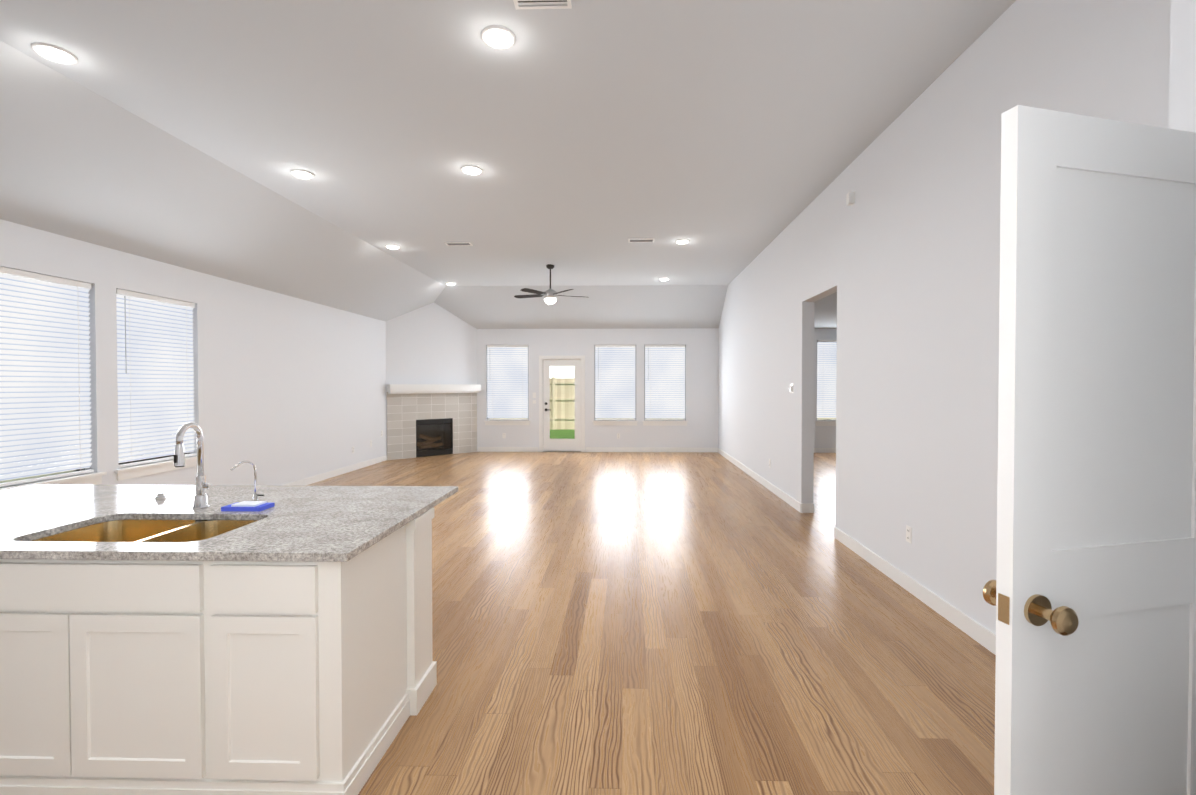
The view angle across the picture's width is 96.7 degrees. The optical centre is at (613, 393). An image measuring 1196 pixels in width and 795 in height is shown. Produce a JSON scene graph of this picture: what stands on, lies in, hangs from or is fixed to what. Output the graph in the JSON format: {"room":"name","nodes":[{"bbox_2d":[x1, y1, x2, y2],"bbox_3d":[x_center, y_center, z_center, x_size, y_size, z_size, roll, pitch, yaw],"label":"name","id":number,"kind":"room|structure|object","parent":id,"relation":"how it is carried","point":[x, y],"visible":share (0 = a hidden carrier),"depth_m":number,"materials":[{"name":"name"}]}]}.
{"room":"kitchen","nodes":[
{"label":"kitchen","id":0,"kind":"room"},
{"bbox_2d":[0,219,385,485],"bbox_3d":[-4.717,-0.405,5.151,0.140,3.630,13.940,0,1,1],"label":"wall","id":1,"kind":"structure","parent":0,"point":[288,389],"depth_m":6.67,"materials":[{"name":"white paint"}]},
{"bbox_2d":[0,267,106,490],"bbox_3d":[-4.708,-0.075,4.318,0.160,1.805,1.035,0,1,1],"label":"window","id":2,"kind":"structure","parent":1,"relation":"in","point":[45,394],"depth_m":4.39,"materials":[{"name":"grey plastic"}]},
{"bbox_2d":[114,289,205,480],"bbox_3d":[-4.680,-0.092,5.460,0.160,1.805,1.033,0,1,1],"label":"window","id":3,"kind":"structure","parent":1,"relation":"in","point":[155,362],"depth_m":5.40,"materials":[{"name":"grey plastic"}]},
{"bbox_2d":[281,455,386,485],"bbox_3d":[-4.658,1.368,4.462,0.013,0.105,12.235,0,1,1],"label":"baseboard","id":4,"kind":"structure","parent":1,"relation":"attached to","point":[303,482],"depth_m":8.71,"materials":[{"name":"white wood"}]},
{"bbox_2d":[386,303,476,454],"bbox_3d":[-3.823,-0.381,11.287,1.774,3.400,1.774,0,1,1],"label":"wall","id":5,"kind":"structure","parent":0,"point":[433,343],"depth_m":11.18,"materials":[{"name":"white paint"}]},
{"bbox_2d":[0,0,1015,328],"bbox_3d":[-1.238,-1.743,5.046,7.100,0.991,13.940,0,1,1],"label":"ceiling","id":6,"kind":"structure","parent":0,"point":[730,140],"depth_m":4.15,"materials":[{"name":"white paint"}]},
{"bbox_2d":[31,42,77,63],"bbox_3d":[-3.395,-2.054,3.232,0.200,0.035,0.200,0,1,1],"label":"recessed light","id":7,"kind":"object","parent":6,"relation":"in","point":[54,53],"visible":1,"depth_m":3.20,"materials":[{"name":"white"}]},
{"bbox_2d":[290,169,313,178],"bbox_3d":[-2.965,-2.081,5.071,0.200,0.035,0.200,0,1,1],"label":"recessed light","id":8,"kind":"object","parent":6,"relation":"in","point":[303,174],"visible":0.98,"depth_m":5.03,"materials":[{"name":"white"}]},
{"bbox_2d":[385,245,399,248],"bbox_3d":[-3.205,-2.120,7.729,0.200,0.035,0.200,0,1,1],"label":"recessed light","id":9,"kind":"object","parent":6,"relation":"in","point":[392,246],"visible":1,"depth_m":7.68,"materials":[{"name":"white"}]},
{"bbox_2d":[444,242,472,245],"bbox_3d":[-2.203,-2.130,7.578,0.360,0.012,0.160,0,1,1],"label":"ceiling vent","id":10,"kind":"object","parent":6,"relation":"in","point":[458,243],"visible":1,"depth_m":7.57,"materials":[{"name":"white metal"}]},
{"bbox_2d":[461,165,482,174],"bbox_3d":[-1.325,-2.080,4.975,0.200,0.035,0.200,0,1,1],"label":"recessed light","id":11,"kind":"object","parent":6,"relation":"in","point":[472,169],"visible":1,"depth_m":4.93,"materials":[{"name":"white"}]},
{"bbox_2d":[481,25,515,48],"bbox_3d":[-0.665,-2.052,3.085,0.200,0.035,0.200,0,1,1],"label":"recessed light","id":12,"kind":"object","parent":6,"relation":"in","point":[497,37],"visible":0.98,"depth_m":3.05,"materials":[{"name":"white"}]},
{"bbox_2d":[513,0,571,9],"bbox_3d":[-0.375,-2.058,2.690,0.300,0.012,0.300,0,1,1],"label":"ceiling vent","id":13,"kind":"object","parent":6,"relation":"in","point":[542,4],"visible":0.94,"depth_m":2.81,"materials":[{"name":"white metal"}]},
{"bbox_2d":[514,264,581,303],"bbox_3d":[-1.065,-1.830,9.008,1.284,0.654,1.246,0,1,1],"label":"ceiling fan","id":14,"kind":"object","parent":6,"relation":"hanging from","point":[550,295],"visible":1,"depth_m":8.88,"materials":[{"name":"grey metal"}]},
{"bbox_2d":[628,238,654,242],"bbox_3d":[0.391,-2.127,7.392,0.360,0.012,0.160,0,1,1],"label":"ceiling vent","id":15,"kind":"object","parent":6,"relation":"in","point":[641,240],"visible":0.96,"depth_m":7.37,"materials":[{"name":"white metal"}]},
{"bbox_2d":[675,239,689,243],"bbox_3d":[0.969,-2.116,7.439,0.200,0.035,0.200,0,1,1],"label":"recessed light","id":16,"kind":"object","parent":6,"relation":"in","point":[681,241],"visible":0.96,"depth_m":7.39,"materials":[{"name":"white"}]},
{"bbox_2d":[306,452,995,794],"bbox_3d":[0.966,1.472,5.040,12.110,0.120,14.540,0,1,1],"label":"floor","id":17,"kind":"structure","parent":0,"point":[660,623],"depth_m":3.00,"materials":[{"name":"brown wood"}]},
{"bbox_2d":[0,502,439,794],"bbox_3d":[-2.123,1.011,2.240,2.470,0.883,0.854,0,1,1],"label":"kitchen island","id":18,"kind":"object","parent":17,"relation":"on","point":[201,637],"depth_m":1.86,"materials":[{"name":"white paint"}]},
{"bbox_2d":[0,484,457,557],"bbox_3d":[-2.122,0.551,2.447,2.458,0.030,1.208,0,1,1],"label":"island countertop","id":19,"kind":"structure","parent":18,"relation":"on","point":[298,521],"depth_m":2.36,"materials":[{"name":"grey stone"}]},
{"bbox_2d":[12,514,263,541],"bbox_3d":[-1.880,0.674,2.164,0.820,0.232,0.505,0,1,1],"label":"sink","id":20,"kind":"object","parent":19,"relation":"in","point":[117,527],"depth_m":2.37,"materials":[{"name":"metal"}]},
{"bbox_2d":[174,422,219,509],"bbox_3d":[-1.908,0.333,2.427,0.111,0.403,0.182,0,1,1],"label":"faucet","id":21,"kind":"object","parent":19,"relation":"on","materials":[{"name":"silver metal"}]},
{"bbox_2d":[228,461,263,505],"bbox_3d":[-1.718,0.425,2.489,0.058,0.219,0.125,0,1,1],"label":"faucet","id":22,"kind":"object","parent":19,"relation":"on","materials":[{"name":"silver metal"}]},
{"bbox_2d":[387,384,480,459],"bbox_3d":[-3.861,0.564,11.341,1.984,1.510,0.590,-1,1,-44],"label":"fireplace","id":23,"kind":"object","parent":17,"relation":"on","point":[423,420],"visible":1,"depth_m":11.26,"materials":[{"name":"tile"}]},
{"bbox_2d":[477,328,836,451],"bbox_3d":[1.134,-0.505,11.910,11.510,3.630,0.140,0,1,1],"label":"wall","id":24,"kind":"structure","parent":0,"point":[700,430],"depth_m":11.87,"materials":[{"name":"white paint"}]},
{"bbox_2d":[484,345,530,424],"bbox_3d":[-2.376,-0.188,11.970,1.050,1.805,0.160,0,1,1],"label":"window","id":25,"kind":"structure","parent":24,"relation":"in","point":[507,381],"depth_m":11.96,"materials":[{"name":"grey plastic"}]},
{"bbox_2d":[477,447,537,450],"bbox_3d":[-2.365,1.257,11.945,1.375,0.105,0.013,0,1,1],"label":"baseboard","id":26,"kind":"structure","parent":24,"relation":"attached to","point":[478,448],"depth_m":11.94,"materials":[{"name":"white wood"}]},
{"bbox_2d":[543,360,580,450],"bbox_3d":[-1.147,0.266,11.934,0.852,2.044,0.105,0,1,1],"label":"back door","id":27,"kind":"structure","parent":24,"relation":"in","point":[561,444],"depth_m":11.95,"materials":[{"name":"white wood"}]},
{"bbox_2d":[539,356,584,451],"bbox_3d":[-1.146,0.232,11.967,1.030,2.155,0.158,0,1,1],"label":"door frame","id":28,"kind":"structure","parent":24,"relation":"attached to","point":[542,358],"depth_m":11.89,"materials":[{"name":"white wood"}]},
{"bbox_2d":[592,345,637,425],"bbox_3d":[0.048,-0.187,11.911,1.030,1.805,0.160,0,1,1],"label":"window","id":29,"kind":"structure","parent":24,"relation":"in","point":[614,381],"depth_m":11.91,"materials":[{"name":"grey plastic"}]},
{"bbox_2d":[586,447,716,451],"bbox_3d":[0.839,1.258,11.867,2.915,0.105,0.013,0,1,1],"label":"baseboard","id":30,"kind":"structure","parent":24,"relation":"attached to","point":[595,449],"depth_m":11.86,"materials":[{"name":"white wood"}]},
{"bbox_2d":[642,345,687,425],"bbox_3d":[1.159,-0.187,11.884,1.023,1.805,0.160,0,1,1],"label":"window","id":31,"kind":"structure","parent":24,"relation":"in","point":[664,381],"depth_m":11.88,"materials":[{"name":"grey plastic"}]},
{"bbox_2d":[814,448,835,452],"bbox_3d":[4.626,1.260,11.775,4.240,0.105,0.013,0,1,1],"label":"baseboard","id":32,"kind":"structure","parent":24,"relation":"attached to","point":[816,450],"depth_m":11.77,"materials":[{"name":"white wood"}]},
{"bbox_2d":[815,340,836,425],"bbox_3d":[4.987,-0.236,11.790,1.050,1.905,0.160,0,1,1],"label":"room window","id":33,"kind":"structure","parent":24,"relation":"in","point":[826,374],"depth_m":11.79,"materials":[{"name":"grey plastic"}]},
{"bbox_2d":[814,292,836,327],"bbox_3d":[4.548,-1.454,7.731,4.480,0.150,8.300,0,1,1],"label":"ceiling","id":34,"kind":"structure","parent":0,"point":[825,312],"depth_m":9.20,"materials":[{"name":"white paint"}]},
{"bbox_2d":[718,0,1170,634],"bbox_3d":[2.241,-0.403,4.982,0.140,3.630,13.940,0,1,1],"label":"wall","id":35,"kind":"structure","parent":0,"point":[900,256],"depth_m":3.66,"materials":[{"name":"white paint"}]},
{"bbox_2d":[717,448,804,512],"bbox_3d":[2.262,1.300,9.021,0.013,0.105,5.633,0,1,1],"label":"baseboard","id":36,"kind":"structure","parent":35,"relation":"attached to","point":[800,507],"depth_m":7.60,"materials":[{"name":"white wood"}]},
{"bbox_2d":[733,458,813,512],"bbox_3d":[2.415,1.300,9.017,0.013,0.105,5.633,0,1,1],"label":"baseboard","id":37,"kind":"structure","parent":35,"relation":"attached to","point":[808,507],"depth_m":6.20,"materials":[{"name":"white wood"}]},
{"bbox_2d":[789,384,793,392],"bbox_3d":[2.196,-0.061,6.558,0.025,0.120,0.120,0,1,1],"label":"light switch","id":38,"kind":"object","parent":35,"relation":"attached to","point":[791,388],"visible":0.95,"depth_m":6.53,"materials":[{"name":"white plastic"}]},
{"bbox_2d":[846,191,854,205],"bbox_3d":[2.141,-1.755,4.794,0.049,0.110,0.070,0,1,1],"label":"detector","id":39,"kind":"object","parent":35,"relation":"attached to","point":[850,198],"visible":1,"depth_m":4.76,"materials":[{"name":"white plastic"}]},
{"bbox_2d":[906,525,911,543],"bbox_3d":[2.137,1.019,3.845,0.009,0.115,0.070,0,1,1],"label":"electrical outlet","id":40,"kind":"object","parent":35,"relation":"attached to","point":[909,534],"visible":1,"depth_m":3.84,"materials":[{"name":"white plastic"}]},
{"bbox_2d":[834,526,995,654],"bbox_3d":[2.123,1.385,3.284,0.013,0.105,3.858,0,1,1],"label":"baseboard","id":41,"kind":"structure","parent":35,"relation":"attached to","point":[974,630],"depth_m":3.60,"materials":[{"name":"white wood"}]},
{"bbox_2d":[1169,0,1195,132],"bbox_3d":[1.703,-0.326,-0.249,0.680,3.630,3.175,0,1,1],"label":"wall","id":42,"kind":"structure","parent":0,"point":[1182,95],"depth_m":1.31,"materials":[{"name":"white paint"}]},
{"bbox_2d":[983,105,1195,794],"bbox_3d":[1.100,0.442,1.159,0.624,2.030,0.173,0,1,-14],"label":"pantry door","id":43,"kind":"structure","parent":42,"relation":"in","point":[1089,592],"depth_m":1.12,"materials":[{"name":"painted wood"},{"name":"brass"}]},
{"label":"outside","id":44,"kind":"structure","parent":0,"visible":0},
{"bbox_2d":[550,429,574,438],"bbox_3d":[0.036,1.520,7.335,80.000,0.035,75.000,0,1,1],"label":"lawn","id":45,"kind":"structure","parent":44,"point":[566,433],"depth_m":17.50,"materials":[{"name":"green plant"}]},
{"bbox_2d":[0,447,66,482],"bbox_3d":[-11.370,-1.048,6.354,4.500,5.120,24.560,0,1,1],"label":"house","id":46,"kind":"structure","parent":45,"relation":"on","point":[30,471],"depth_m":8.25,"materials":[{"name":"white"}]},
{"bbox_2d":[489,377,835,429],"bbox_3d":[0.329,0.360,19.345,50.100,1.920,0.120,0,1,1],"label":"fence","id":47,"kind":"object","parent":45,"relation":"on","point":[559,420],"depth_m":19.42,"materials":[{"name":"brown wood"}]}
]}

